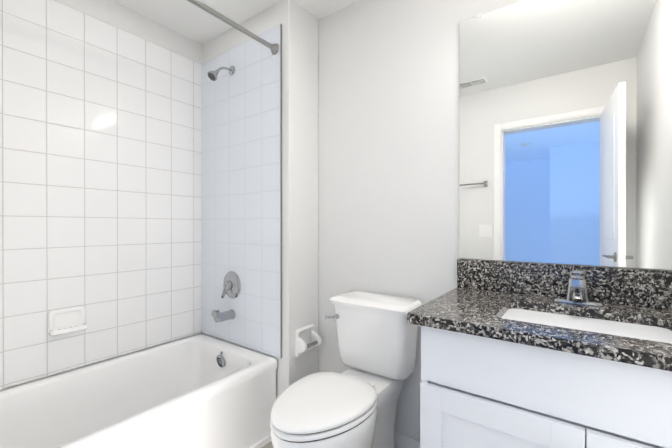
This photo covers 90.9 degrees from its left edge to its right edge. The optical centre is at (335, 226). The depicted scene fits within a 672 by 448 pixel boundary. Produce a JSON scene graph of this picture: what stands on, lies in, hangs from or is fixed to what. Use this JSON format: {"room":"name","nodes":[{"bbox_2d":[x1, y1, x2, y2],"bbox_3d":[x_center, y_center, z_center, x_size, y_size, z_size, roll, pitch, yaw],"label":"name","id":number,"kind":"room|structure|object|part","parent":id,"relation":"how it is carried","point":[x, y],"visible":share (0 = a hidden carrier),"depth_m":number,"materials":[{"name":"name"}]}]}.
{"room":"bathroom","nodes":[
{"label":"bathroom","id":0,"kind":"room"},
{"bbox_2d":[0,0,202,390],"bbox_3d":[-1.405,-0.053,1.828,0.120,2.476,1.909,0,0,36],"label":"wall","id":1,"kind":"structure","parent":0,"point":[119,16],"depth_m":1.99,"materials":[{"name":"white paint"}]},
{"bbox_2d":[0,0,201,388],"bbox_3d":[-1.395,-0.203,1.731,0.010,1.897,1.524,0,0,36],"label":"wall tile","id":2,"kind":"structure","parent":1,"relation":"attached to","point":[101,171],"depth_m":1.81,"materials":[{"name":"white tile"}]},
{"bbox_2d":[47,305,87,335],"bbox_3d":[-1.372,0.482,1.698,0.070,0.125,0.155,0,0,36],"label":"soap dish","id":3,"kind":"object","parent":2,"relation":"attached to","point":[62,321],"visible":1,"depth_m":1.70,"materials":[{"name":"white ceramic"}]},
{"bbox_2d":[110,0,359,44],"bbox_3d":[-0.302,-1.315,1.098,2.760,0.050,2.029,0,0,36],"label":"ceiling","id":4,"kind":"structure","parent":0,"point":[189,20],"depth_m":1.98,"materials":[{"name":"white paint"}]},
{"bbox_2d":[202,0,317,398],"bbox_3d":[-0.530,-0.054,2.207,0.850,2.476,0.263,0,0,36],"label":"wall","id":5,"kind":"structure","parent":0,"point":[297,21],"depth_m":1.93,"materials":[{"name":"white paint"}]},
{"bbox_2d":[202,24,279,357],"bbox_3d":[-0.629,-0.203,2.110,0.783,1.897,0.010,0,0,36],"label":"wall tile","id":6,"kind":"structure","parent":5,"relation":"attached to","point":[241,172],"depth_m":2.06,"materials":[{"name":"white tile"}]},
{"bbox_2d":[207,66,234,80],"bbox_3d":[-0.719,-0.967,2.064,0.062,0.140,0.170,0,0,36],"label":"shower head","id":7,"kind":"object","parent":6,"relation":"attached to","point":[212,75],"visible":1,"depth_m":2.03},
{"bbox_2d":[211,309,234,321],"bbox_3d":[-0.710,0.551,2.081,0.066,0.090,0.137,0,0,36],"label":"tub spout","id":8,"kind":"object","parent":6,"relation":"attached to","point":[217,315],"visible":1,"depth_m":2.05,"materials":[{"name":"silver metal"}]},
{"bbox_2d":[221,271,240,298],"bbox_3d":[-0.688,0.373,2.110,0.176,0.176,0.064,0,0,36],"label":"shower valve","id":9,"kind":"object","parent":6,"relation":"attached to","point":[232,286],"visible":1,"depth_m":2.10,"materials":[{"name":"silver metal"}]},
{"bbox_2d":[187,0,278,54],"bbox_3d":[-0.792,-1.020,1.288,0.062,0.062,1.511,0,0,36],"label":"shower rod","id":10,"kind":"object","parent":6,"relation":"attached to","point":[274,48],"visible":1,"depth_m":1.67,"materials":[{"name":"silver metal"}]},
{"bbox_2d":[280,24,281,357],"bbox_3d":[-0.311,-0.203,1.879,0.004,1.897,0.011,0,0,36],"label":"trim","id":11,"kind":"structure","parent":5,"relation":"attached to","point":[280,190],"depth_m":1.88,"materials":[{"name":"silver metal"}]},
{"bbox_2d":[295,324,321,356],"bbox_3d":[-0.158,0.668,1.940,0.070,0.156,0.164,0,0,36],"label":"toilet paper holder","id":12,"kind":"object","parent":5,"relation":"attached to","point":[308,339],"visible":1,"depth_m":1.94,"materials":[{"name":"white ceramic"}]},
{"bbox_2d":[262,441,272,447],"bbox_3d":[-0.302,1.212,1.104,2.760,0.050,2.029,0,0,36],"label":"floor","id":13,"kind":"structure","parent":0,"point":[269,445],"depth_m":1.79,"materials":[{"name":"tile"}]},
{"bbox_2d":[0,334,276,447],"bbox_3d":[-1.084,0.968,1.508,0.773,0.436,1.518,0,0,36],"label":"tub","id":14,"kind":"object","parent":13,"relation":"on","point":[201,391],"visible":0.98,"depth_m":1.68,"materials":[{"name":"white ceramic"}]},
{"bbox_2d":[249,433,270,447],"bbox_3d":[-0.770,1.134,1.278,0.017,0.105,1.520,0,0,36],"label":"baseboard","id":15,"kind":"structure","parent":14,"relation":"attached to","point":[267,439],"depth_m":1.78,"materials":[{"name":"white paint"}]},
{"bbox_2d":[270,291,422,447],"bbox_3d":[0.030,0.774,1.458,0.450,0.822,0.779,0,0,36],"label":"toilet","id":16,"kind":"object","parent":13,"relation":"on","point":[354,405],"visible":0.98,"depth_m":1.51,"materials":[{"name":"white ceramic"}]},
{"bbox_3d":[-0.050,0.709,1.348,0.376,0.060,0.507,0,0,36],"label":"seat","id":17,"kind":"part","parent":16,"relation":"part of","materials":[{"name":"white plastic"}]},
{"bbox_3d":[-0.021,0.463,1.709,0.069,0.028,0.038,0,0,36],"label":"lever","id":18,"kind":"part","parent":16,"relation":"part of","materials":[{"name":"silver metal"}]},
{"bbox_2d":[407,259,671,447],"bbox_3d":[0.735,0.669,1.085,0.818,1.036,0.596,0,0,36],"label":"bathroom vanity","id":19,"kind":"object","parent":13,"relation":"on","point":[525,355],"visible":1,"depth_m":0.98,"materials":[{"name":"white paint"}]},
{"bbox_3d":[0.597,0.787,0.870,0.777,0.546,0.019,0,0,36],"label":"door","id":20,"kind":"part","parent":19,"relation":"part of","materials":[{"name":"white paint"}]},
{"bbox_2d":[552,270,603,305],"bbox_3d":[0.869,0.221,1.191,0.156,0.122,0.151,0,0,36],"label":"faucet","id":21,"kind":"object","parent":19,"relation":"on","point":[577,288],"depth_m":1.20,"materials":[{"name":"silver metal"}]},
{"bbox_2d":[318,0,671,440],"bbox_3d":[0.259,-0.053,1.873,2.760,2.476,0.120,0,0,36],"label":"wall","id":22,"kind":"structure","parent":0,"point":[388,147],"depth_m":1.77,"materials":[{"name":"white paint"}]},
{"bbox_2d":[394,431,419,447],"bbox_3d":[0.238,1.132,1.806,0.873,0.105,0.017,0,0,36],"label":"baseboard","id":23,"kind":"structure","parent":22,"relation":"attached to","point":[401,440],"depth_m":1.71,"materials":[{"name":"white paint"}]},
{"bbox_2d":[459,0,671,269],"bbox_3d":[0.909,-0.411,1.319,0.810,1.117,0.008,0,0,36],"label":"mirror","id":24,"kind":"object","parent":22,"relation":"attached to","point":[565,131],"visible":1,"depth_m":1.31,"materials":[{"name":"clear glass"}]}
]}

